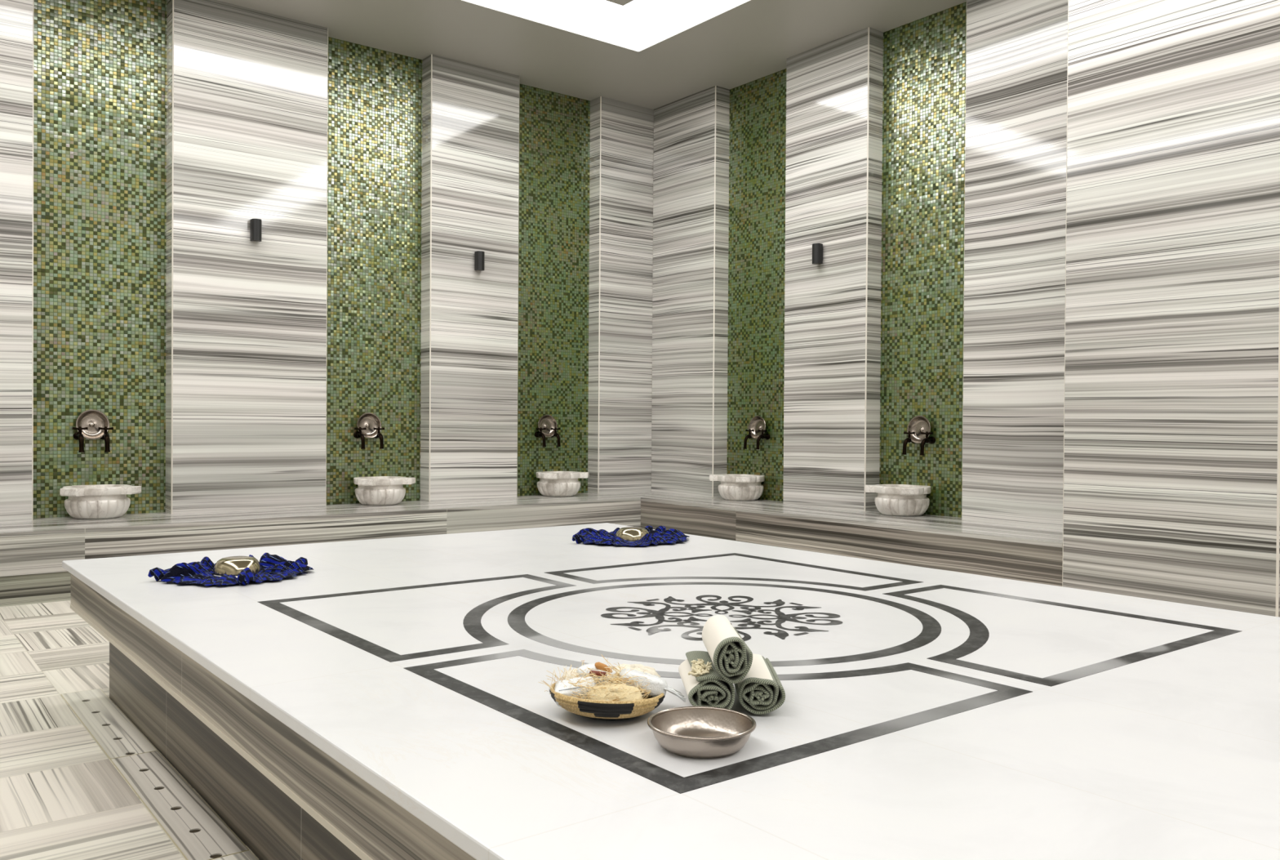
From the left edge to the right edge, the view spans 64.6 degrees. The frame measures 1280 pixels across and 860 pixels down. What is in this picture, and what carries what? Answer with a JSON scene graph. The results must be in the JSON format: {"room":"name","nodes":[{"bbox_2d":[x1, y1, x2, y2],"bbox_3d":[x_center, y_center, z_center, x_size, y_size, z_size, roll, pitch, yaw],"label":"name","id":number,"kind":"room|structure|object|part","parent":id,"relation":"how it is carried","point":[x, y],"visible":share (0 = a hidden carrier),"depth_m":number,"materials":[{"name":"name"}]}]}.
{"room":"turkish bath","nodes":[
{"label":"turkish bath","id":0,"kind":"room"},
{"bbox_2d":[0,600,259,859],"bbox_3d":[0.265,1.180,3.578,8.750,0.100,11.500,0,1,-38],"label":"floor","id":1,"kind":"structure","parent":0,"point":[62,797],"depth_m":3.42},
{"bbox_2d":[60,688,157,759],"bbox_3d":[-2.049,1.118,3.877,0.148,0.020,1.017,0,1,-38],"label":"drain cover","id":2,"kind":"object","parent":1,"relation":"on","point":[132,740],"visible":0.97,"depth_m":3.81,"materials":[{"name":"stone"}]},
{"bbox_2d":[83,700,222,857],"bbox_3d":[-1.373,1.123,3.001,0.031,0.001,2.917,0,1,-38],"label":"floor drain","id":3,"kind":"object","parent":1,"relation":"on","point":[143,770],"depth_m":3.01,"materials":[{"name":"brown"}]},
{"bbox_2d":[110,750,249,859],"bbox_3d":[-1.419,1.129,3.071,0.148,0.020,1.023,0,1,-38],"label":"drain cover","id":4,"kind":"object","parent":1,"relation":"on","point":[215,837],"visible":1,"depth_m":3.00,"materials":[{"name":"stone"}]},
{"bbox_2d":[212,849,258,859],"bbox_3d":[-0.786,1.140,2.261,0.148,0.020,1.029,0,1,-38],"label":"drain cover","id":5,"kind":"object","parent":1,"relation":"on","point":[246,855],"visible":1,"depth_m":2.67,"materials":[{"name":"stone"}]},
{"bbox_2d":[0,491,649,606],"bbox_3d":[-2.909,0.850,7.479,8.150,0.455,1.006,0,1,-38],"label":"stone bench","id":6,"kind":"object","parent":1,"relation":"on","point":[33,553],"visible":0.63,"depth_m":7.20,"materials":[{"name":"grey stone"}]},
{"bbox_3d":[-4.682,0.773,5.525,2.952,0.237,0.028,0,1,-40],"label":"panel","id":7,"kind":"part","parent":6,"relation":"part of","materials":[{"name":"stone"}]},
{"bbox_2d":[59,484,141,519],"bbox_3d":[-3.817,0.508,7.141,0.508,0.222,0.400,0,1,-38],"label":"basin","id":8,"kind":"object","parent":6,"relation":"on","point":[99,501],"visible":1,"depth_m":7.01,"materials":[{"name":"white stone"}]},
{"bbox_3d":[-3.823,0.530,7.150,0.407,0.178,0.378,0,1,-38],"label":"bowl","id":9,"kind":"part","parent":8,"relation":"part of","materials":[{"name":"stone"}]},
{"bbox_3d":[-2.548,0.773,7.285,2.582,0.237,0.028,0,1,-40],"label":"panel","id":10,"kind":"part","parent":6,"relation":"part of","materials":[{"name":"stone"}]},
{"bbox_3d":[-2.905,0.636,7.473,8.150,0.028,0.996,0,1,-38],"label":"seat","id":11,"kind":"part","parent":6,"relation":"part of","materials":[{"name":"stone"}]},
{"bbox_2d":[353,475,415,505],"bbox_3d":[-2.151,0.508,8.442,0.508,0.222,0.400,0,1,-38],"label":"basin","id":12,"kind":"object","parent":6,"relation":"on","point":[375,490],"visible":1,"depth_m":8.31,"materials":[{"name":"white stone"}]},
{"bbox_3d":[-2.158,0.530,8.451,0.407,0.178,0.378,0,1,-38],"label":"bowl","id":13,"kind":"part","parent":12,"relation":"part of","materials":[{"name":"stone"}]},
{"bbox_3d":[-0.777,0.773,8.745,2.010,0.237,0.028,0,1,-40],"label":"panel","id":14,"kind":"part","parent":6,"relation":"part of","materials":[{"name":"stone"}]},
{"bbox_2d":[535,471,589,496],"bbox_3d":[-0.749,0.509,9.538,0.508,0.222,0.400,0,1,-38],"label":"basin","id":15,"kind":"object","parent":6,"relation":"on","point":[551,483],"visible":1,"depth_m":9.40,"materials":[{"name":"white stone"}]},
{"bbox_3d":[-0.755,0.531,9.547,0.407,0.178,0.378,0,1,-38],"label":"bowl","id":16,"kind":"part","parent":15,"relation":"part of","materials":[{"name":"stone"}]},
{"bbox_2d":[62,522,1279,859],"bbox_3d":[0.244,0.854,3.136,2.833,0.560,5.057,0,1,-38],"label":"platform","id":17,"kind":"object","parent":1,"relation":"on","point":[384,699],"visible":0.91,"depth_m":2.28,"materials":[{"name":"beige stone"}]},
{"bbox_2d":[147,552,313,586],"bbox_3d":[-1.555,0.522,3.875,0.583,0.070,0.576,0,1,-38],"label":"towel","id":18,"kind":"object","parent":17,"relation":"on","point":[274,566],"visible":0.82,"depth_m":3.74,"materials":[{"name":"blue fabric"}]},
{"bbox_2d":[213,555,262,574],"bbox_3d":[-1.571,0.524,3.955,0.180,0.056,0.180,0,1,-38],"label":"bowl","id":19,"kind":"object","parent":18,"relation":"on","point":[233,565],"visible":0.96,"depth_m":3.90,"materials":[{"name":"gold metal"}]},
{"bbox_2d":[549,682,664,719],"bbox_3d":[-0.067,0.552,2.072,0.236,0.061,0.236,0,1,-38],"label":"straw basket","id":20,"kind":"object","parent":17,"relation":"on","point":[591,708],"visible":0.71,"depth_m":1.98,"materials":[{"name":"beige wicker"}]},
{"bbox_2d":[561,668,580,679],"bbox_3d":[-0.129,0.522,2.111,0.072,0.046,0.056,0,1,-25],"label":"sponge","id":21,"kind":"object","parent":20,"relation":"in","point":[568,673],"visible":0.29,"depth_m":2.09,"materials":[{"name":"beige"}]},
{"bbox_2d":[554,676,595,706],"bbox_3d":[-0.130,0.527,2.042,0.085,0.052,0.062,0,0,-1],"label":"soap","id":22,"kind":"object","parent":20,"relation":"in","point":[559,687],"visible":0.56,"depth_m":2.02,"materials":[{"name":"white"}]},
{"bbox_2d":[537,653,651,701],"bbox_3d":[-0.086,0.510,2.072,0.230,0.097,0.191,0,0,6],"label":"straw shreds","id":23,"kind":"object","parent":20,"relation":"in","point":[619,679],"depth_m":2.03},
{"bbox_3d":[-0.086,0.498,2.070,0.036,0.013,0.013,0,0,14],"label":"brush handle","id":24,"kind":"part","parent":23,"relation":"part of","materials":[{"name":"brown wood"}]},
{"bbox_2d":[594,662,612,672],"bbox_3d":[-0.075,0.491,2.090,0.038,0.025,0.016,0,0,8],"label":"wooden massager","id":25,"kind":"object","parent":23,"relation":"on","point":[598,665],"visible":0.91,"depth_m":2.08,"materials":[{"name":"brown wood"}]},
{"bbox_2d":[577,662,616,685],"bbox_3d":[-0.090,0.511,2.100,0.081,0.046,0.053,1,1,30],"label":"soap","id":26,"kind":"object","parent":20,"relation":"in","point":[591,665],"visible":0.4,"depth_m":2.09,"materials":[{"name":"white"}]},
{"bbox_2d":[586,683,643,701],"bbox_3d":[-0.049,0.532,2.008,0.112,0.052,0.058,0,0,0],"label":"pad","id":27,"kind":"object","parent":20,"relation":"in","point":[636,695],"visible":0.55,"depth_m":2.00,"materials":[{"name":"beige"}]},
{"bbox_2d":[614,663,660,677],"bbox_3d":[-0.008,0.517,2.125,0.104,0.050,0.059,0,0,-6],"label":"sponge","id":28,"kind":"object","parent":20,"relation":"in","point":[639,667],"visible":0.35,"depth_m":2.12,"materials":[{"name":"beige"}]},
{"bbox_2d":[618,667,686,702],"bbox_3d":[0.022,0.524,2.075,0.135,0.069,0.085,0,0,-7],"label":"brush","id":29,"kind":"object","parent":20,"relation":"in","point":[658,686],"visible":0.8,"depth_m":2.05,"materials":[{"name":"white"}]},
{"bbox_2d":[572,524,689,546],"bbox_3d":[-0.045,0.528,5.118,0.588,0.058,0.588,0,0,4],"label":"checked cloth","id":30,"kind":"object","parent":17,"relation":"on","point":[660,535],"visible":0.9,"depth_m":4.98,"materials":[{"name":"blue fabric"}]},
{"bbox_2d":[615,526,648,540],"bbox_3d":[-0.037,0.525,5.167,0.180,0.056,0.180,0,1,-38],"label":"bowl","id":31,"kind":"object","parent":30,"relation":"on","point":[628,533],"visible":0.83,"depth_m":5.10,"materials":[{"name":"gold metal"}]},
{"bbox_2d":[647,706,756,758],"bbox_3d":[0.114,0.561,1.870,0.201,0.048,0.201,0,1,-38],"label":"steel bowl","id":32,"kind":"object","parent":17,"relation":"on","point":[691,731],"visible":1,"depth_m":1.91,"materials":[{"name":"silver metal"}]},
{"bbox_2d":[678,650,734,709],"bbox_3d":[0.139,0.528,2.163,0.095,0.094,0.255,0,0,-3],"label":"rolled towel","id":33,"kind":"object","parent":17,"relation":"on","point":[704,686],"visible":0.94,"depth_m":2.06,"materials":[{"name":"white fabric"}]},
{"bbox_2d":[702,614,752,683],"bbox_3d":[0.182,0.463,2.155,0.079,0.094,0.265,0,0,-3],"label":"rolled towel","id":34,"kind":"object","parent":33,"relation":"on","point":[731,656],"visible":1,"depth_m":2.04,"materials":[{"name":"white fabric"}]},
{"bbox_2d":[733,653,785,714],"bbox_3d":[0.250,0.542,2.177,0.096,0.075,0.255,0,0,1],"label":"rolled towel","id":35,"kind":"object","parent":17,"relation":"on","point":[761,691],"visible":0.87,"depth_m":2.06,"materials":[{"name":"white fabric"}]},
{"bbox_2d":[640,491,1062,586],"bbox_3d":[1.378,0.872,8.181,0.898,0.455,4.806,0,1,-38],"label":"stone bench","id":36,"kind":"object","parent":1,"relation":"on","point":[1034,554],"visible":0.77,"depth_m":7.26,"materials":[{"name":"grey stone"}]},
{"bbox_3d":[0.408,0.779,8.853,0.028,0.237,1.308,0,1,-37],"label":"panel","id":37,"kind":"part","parent":36,"relation":"part of","materials":[{"name":"stone"}]},
{"bbox_2d":[709,473,764,500],"bbox_3d":[0.895,0.522,9.194,0.400,0.222,0.508,0,1,-38],"label":"basin","id":38,"kind":"object","parent":36,"relation":"on","point":[733,486],"visible":1,"depth_m":9.05,"materials":[{"name":"white stone"}]},
{"bbox_3d":[0.903,0.544,9.200,0.378,0.178,0.407,0,1,-38],"label":"bowl","id":39,"kind":"part","parent":38,"relation":"part of","materials":[{"name":"white stone"}]},
{"bbox_3d":[1.376,0.659,8.176,0.888,0.028,4.806,0,1,-38],"label":"seat","id":40,"kind":"part","parent":36,"relation":"part of","materials":[{"name":"stone"}]},
{"bbox_2d":[864,484,931,515],"bbox_3d":[1.995,0.541,7.785,0.400,0.222,0.508,0,1,-38],"label":"basin","id":41,"kind":"object","parent":36,"relation":"on","point":[895,500],"visible":1,"depth_m":7.65,"materials":[{"name":"white stone"}]},
{"bbox_3d":[2.003,0.563,7.792,0.378,0.178,0.407,0,1,-38],"label":"bowl","id":42,"kind":"part","parent":41,"relation":"part of","materials":[{"name":"white stone"}]},
{"bbox_3d":[1.657,0.801,7.174,0.028,0.237,2.878,0,1,-37],"label":"panel","id":43,"kind":"part","parent":36,"relation":"part of","materials":[{"name":"stone"}]},
{"bbox_2d":[0,0,653,521],"bbox_3d":[-3.097,-1.080,7.964,8.450,4.304,0.400,0,1,-38],"label":"wall","id":44,"kind":"structure","parent":0,"point":[142,141],"depth_m":8.00,"materials":[{"name":"stone"}]},
{"bbox_2d":[71,426,88,452],"bbox_3d":[-3.970,0.067,7.185,0.099,0.183,0.135,0,1,-38],"label":"tap","id":45,"kind":"object","parent":44,"relation":"attached to","point":[78,435],"visible":1,"depth_m":7.16,"materials":[{"name":"brown metal"}]},
{"bbox_3d":[-3.973,0.005,7.189,0.099,0.060,0.022,0,1,-38],"label":"handle","id":46,"kind":"part","parent":45,"relation":"part of","materials":[{"name":"brown metal"}]},
{"bbox_3d":[-3.954,0.091,7.165,0.038,0.135,0.084,0,1,-38],"label":"spout","id":47,"kind":"part","parent":45,"relation":"part of","materials":[{"name":"brown metal"}]},
{"bbox_2d":[75,408,109,439],"bbox_3d":[-3.924,-0.040,7.260,0.216,0.215,0.061,0,1,-39],"label":"bowl","id":48,"kind":"object","parent":45,"relation":"on","point":[92,419],"visible":1,"depth_m":7.27,"materials":[{"name":"silver metal"}]},
{"bbox_3d":[-3.901,-1.308,7.323,0.879,3.849,0.026,0,1,-38],"label":"mosaic panel","id":49,"kind":"part","parent":44,"relation":"part of","materials":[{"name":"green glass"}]},
{"bbox_2d":[97,426,113,452],"bbox_3d":[-3.841,0.067,7.286,0.099,0.183,0.135,0,1,-38],"label":"tap","id":50,"kind":"object","parent":44,"relation":"attached to","point":[105,436],"visible":1,"depth_m":7.25,"materials":[{"name":"brown metal"}]},
{"bbox_3d":[-3.844,0.005,7.290,0.099,0.060,0.022,0,1,-38],"label":"handle","id":51,"kind":"part","parent":50,"relation":"part of","materials":[{"name":"brown metal"}]},
{"bbox_3d":[-3.825,0.091,7.266,0.038,0.135,0.084,0,1,-38],"label":"spout","id":52,"kind":"part","parent":50,"relation":"part of","materials":[{"name":"brown metal"}]},
{"bbox_2d":[249,217,262,241],"bbox_3d":[-2.944,-1.531,7.772,0.072,0.166,0.082,0,1,-38],"label":"wall spotlight","id":53,"kind":"object","parent":44,"relation":"attached to","point":[255,224],"visible":1,"depth_m":7.74,"materials":[{"name":"black metal"}]},
{"bbox_2d":[353,426,366,448],"bbox_3d":[-2.334,0.067,8.463,0.099,0.183,0.135,0,1,-38],"label":"tap","id":54,"kind":"object","parent":44,"relation":"attached to","point":[357,434],"visible":1,"depth_m":8.44,"materials":[{"name":"brown metal"}]},
{"bbox_3d":[-2.337,0.005,8.467,0.099,0.060,0.022,0,1,-38],"label":"handle","id":55,"kind":"part","parent":54,"relation":"part of","materials":[{"name":"brown metal"}]},
{"bbox_3d":[-2.318,0.092,8.443,0.038,0.135,0.084,0,1,-38],"label":"spout","id":56,"kind":"part","parent":54,"relation":"part of","materials":[{"name":"brown metal"}]},
{"bbox_2d":[356,412,381,437],"bbox_3d":[-2.288,-0.040,8.537,0.216,0.215,0.061,0,1,-39],"label":"bowl","id":57,"kind":"object","parent":54,"relation":"on","point":[370,420],"visible":1,"depth_m":8.55,"materials":[{"name":"silver metal"}]},
{"bbox_3d":[-2.278,-1.307,8.591,0.905,3.849,0.026,0,1,-38],"label":"mosaic panel","id":58,"kind":"part","parent":44,"relation":"part of","materials":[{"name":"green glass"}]},
{"bbox_2d":[373,426,384,448],"bbox_3d":[-2.204,0.067,8.564,0.099,0.183,0.135,0,1,-38],"label":"tap","id":59,"kind":"object","parent":44,"relation":"attached to","point":[379,434],"visible":1,"depth_m":8.53,"materials":[{"name":"brown metal"}]},
{"bbox_3d":[-2.208,0.006,8.568,0.099,0.060,0.022,0,1,-38],"label":"handle","id":60,"kind":"part","parent":59,"relation":"part of","materials":[{"name":"brown metal"}]},
{"bbox_3d":[-2.189,0.092,8.544,0.038,0.135,0.084,0,1,-38],"label":"spout","id":61,"kind":"part","parent":59,"relation":"part of","materials":[{"name":"brown metal"}]},
{"bbox_2d":[474,250,484,271],"bbox_3d":[-1.417,-1.495,8.965,0.072,0.166,0.082,0,1,-38],"label":"wall spotlight","id":62,"kind":"object","parent":44,"relation":"attached to","point":[479,255],"visible":1,"depth_m":8.93,"materials":[{"name":"black metal"}]},
{"bbox_2d":[534,426,546,446],"bbox_3d":[-0.932,0.067,9.558,0.099,0.183,0.135,0,1,-38],"label":"tap","id":63,"kind":"object","parent":44,"relation":"attached to","point":[537,433],"visible":1,"depth_m":9.55,"materials":[{"name":"brown metal"}]},
{"bbox_3d":[-0.935,0.006,9.562,0.099,0.060,0.022,0,1,-38],"label":"handle","id":64,"kind":"part","parent":63,"relation":"part of","materials":[{"name":"brown metal"}]},
{"bbox_3d":[-0.916,0.092,9.538,0.038,0.135,0.084,0,1,-38],"label":"spout","id":65,"kind":"part","parent":63,"relation":"part of","materials":[{"name":"brown metal"}]},
{"bbox_2d":[537,414,557,436],"bbox_3d":[-0.886,-0.039,9.633,0.216,0.215,0.061,0,1,-39],"label":"bowl","id":66,"kind":"object","parent":63,"relation":"on","point":[547,421],"visible":1,"depth_m":9.65,"materials":[{"name":"silver metal"}]},
{"bbox_3d":[-0.868,-1.307,9.692,0.907,3.849,0.026,0,1,-38],"label":"mosaic panel","id":67,"kind":"part","parent":44,"relation":"part of","materials":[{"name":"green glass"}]},
{"bbox_2d":[551,426,560,446],"bbox_3d":[-0.802,0.068,9.659,0.099,0.183,0.135,0,1,-38],"label":"tap","id":68,"kind":"object","parent":44,"relation":"attached to","point":[555,434],"visible":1,"depth_m":9.63,"materials":[{"name":"brown metal"}]},
{"bbox_3d":[-0.806,0.006,9.663,0.099,0.060,0.022,0,1,-38],"label":"handle","id":69,"kind":"part","parent":68,"relation":"part of","materials":[{"name":"brown metal"}]},
{"bbox_3d":[-0.787,0.092,9.639,0.038,0.135,0.084,0,1,-38],"label":"spout","id":70,"kind":"part","parent":68,"relation":"part of","materials":[{"name":"brown metal"}]},
{"bbox_2d":[217,0,966,109],"bbox_3d":[0.294,-3.234,3.542,8.750,0.120,11.500,0,1,-38],"label":"ceiling","id":71,"kind":"structure","parent":0,"point":[748,41],"depth_m":8.33,"materials":[{"name":"grey paint"}]},
{"bbox_2d":[467,0,746,50],"bbox_3d":[0.284,-3.203,3.401,5.960,0.040,8.590,0,1,-38],"label":"recessed light","id":72,"kind":"object","parent":71,"relation":"in","point":[637,24],"visible":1,"depth_m":7.87,"materials":[{"name":"white"}]},
{"bbox_2d":[651,0,1067,529],"bbox_3d":[3.539,-1.022,6.169,0.400,4.304,11.200,0,1,-38],"label":"wall","id":73,"kind":"structure","parent":0,"point":[926,157],"depth_m":8.12,"materials":[{"name":"stone"}]},
{"bbox_2d":[742,428,754,448],"bbox_3d":[1.001,0.082,9.274,0.135,0.183,0.099,0,1,-38],"label":"tap","id":74,"kind":"object","parent":73,"relation":"attached to","point":[748,436],"visible":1,"depth_m":9.24,"materials":[{"name":"brown metal"}]},
{"bbox_3d":[0.981,0.107,9.259,0.084,0.135,0.038,0,1,-38],"label":"spout","id":75,"kind":"part","parent":74,"relation":"part of","materials":[{"name":"brown metal"}]},
{"bbox_3d":[1.006,0.021,9.278,0.022,0.060,0.099,0,1,-38],"label":"handle","id":76,"kind":"part","parent":74,"relation":"part of","materials":[{"name":"brown metal"}]},
{"bbox_2d":[748,415,765,439],"bbox_3d":[1.077,-0.023,9.229,0.061,0.215,0.216,0,1,-38],"label":"bowl","id":77,"kind":"object","parent":74,"relation":"on","point":[757,422],"visible":0.98,"depth_m":9.26,"materials":[{"name":"silver metal"}]},
{"bbox_3d":[1.123,-1.290,9.249,0.026,3.849,0.901,0,1,-38],"label":"mosaic panel","id":78,"kind":"part","parent":73,"relation":"part of","materials":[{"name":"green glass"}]},
{"bbox_2d":[755,428,769,448],"bbox_3d":[1.102,0.084,9.145,0.135,0.183,0.099,0,1,-38],"label":"tap","id":79,"kind":"object","parent":73,"relation":"attached to","point":[766,436],"visible":1,"depth_m":9.13,"materials":[{"name":"brown metal"}]},
{"bbox_3d":[1.082,0.108,9.130,0.084,0.135,0.038,0,1,-38],"label":"spout","id":80,"kind":"part","parent":79,"relation":"part of","materials":[{"name":"brown metal"}]},
{"bbox_3d":[1.107,0.023,9.148,0.022,0.060,0.099,0,1,-38],"label":"handle","id":81,"kind":"part","parent":79,"relation":"part of","materials":[{"name":"brown metal"}]},
{"bbox_2d":[812,243,822,264],"bbox_3d":[1.472,-1.464,8.424,0.082,0.166,0.072,0,1,-38],"label":"wall spotlight","id":82,"kind":"object","parent":73,"relation":"attached to","point":[817,248],"visible":1,"depth_m":8.39,"materials":[{"name":"black metal"}]},
{"bbox_2d":[902,431,915,454],"bbox_3d":[2.090,0.101,7.880,0.135,0.183,0.099,0,1,-38],"label":"tap","id":83,"kind":"object","parent":73,"relation":"attached to","point":[908,439],"visible":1,"depth_m":7.85,"materials":[{"name":"brown metal"}]},
{"bbox_3d":[2.070,0.125,7.865,0.084,0.135,0.038,0,1,-38],"label":"spout","id":84,"kind":"part","parent":83,"relation":"part of","materials":[{"name":"brown metal"}]},
{"bbox_3d":[2.095,0.039,7.883,0.022,0.060,0.099,0,1,-38],"label":"handle","id":85,"kind":"part","parent":83,"relation":"part of","materials":[{"name":"brown metal"}]},
{"bbox_2d":[906,415,930,443],"bbox_3d":[2.166,-0.004,7.835,0.061,0.215,0.216,0,1,-38],"label":"bowl","id":86,"kind":"object","parent":83,"relation":"on","point":[918,424],"visible":1,"depth_m":7.86,"materials":[{"name":"silver metal"}]},
{"bbox_3d":[2.230,-1.271,7.832,0.026,3.849,0.887,0,1,-38],"label":"mosaic panel","id":87,"kind":"part","parent":73,"relation":"part of","materials":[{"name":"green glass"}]},
{"bbox_2d":[920,431,935,455],"bbox_3d":[2.191,0.103,7.751,0.135,0.183,0.099,0,1,-38],"label":"tap","id":88,"kind":"object","parent":73,"relation":"attached to","point":[931,439],"visible":1,"depth_m":7.74,"materials":[{"name":"brown metal"}]},
{"bbox_3d":[2.171,0.127,7.736,0.084,0.135,0.038,0,1,-38],"label":"spout","id":89,"kind":"part","parent":88,"relation":"part of","materials":[{"name":"brown metal"}]},
{"bbox_3d":[2.196,0.041,7.754,0.022,0.060,0.099,0,1,-38],"label":"handle","id":90,"kind":"part","parent":88,"relation":"part of","materials":[{"name":"brown metal"}]},
{"bbox_2d":[1062,0,1279,617],"bbox_3d":[3.222,-1.021,5.814,0.907,4.304,1.154,0,1,-38],"label":"wall","id":91,"kind":"structure","parent":0,"point":[1171,478],"depth_m":5.48,"materials":[{"name":"stone"}]}
]}

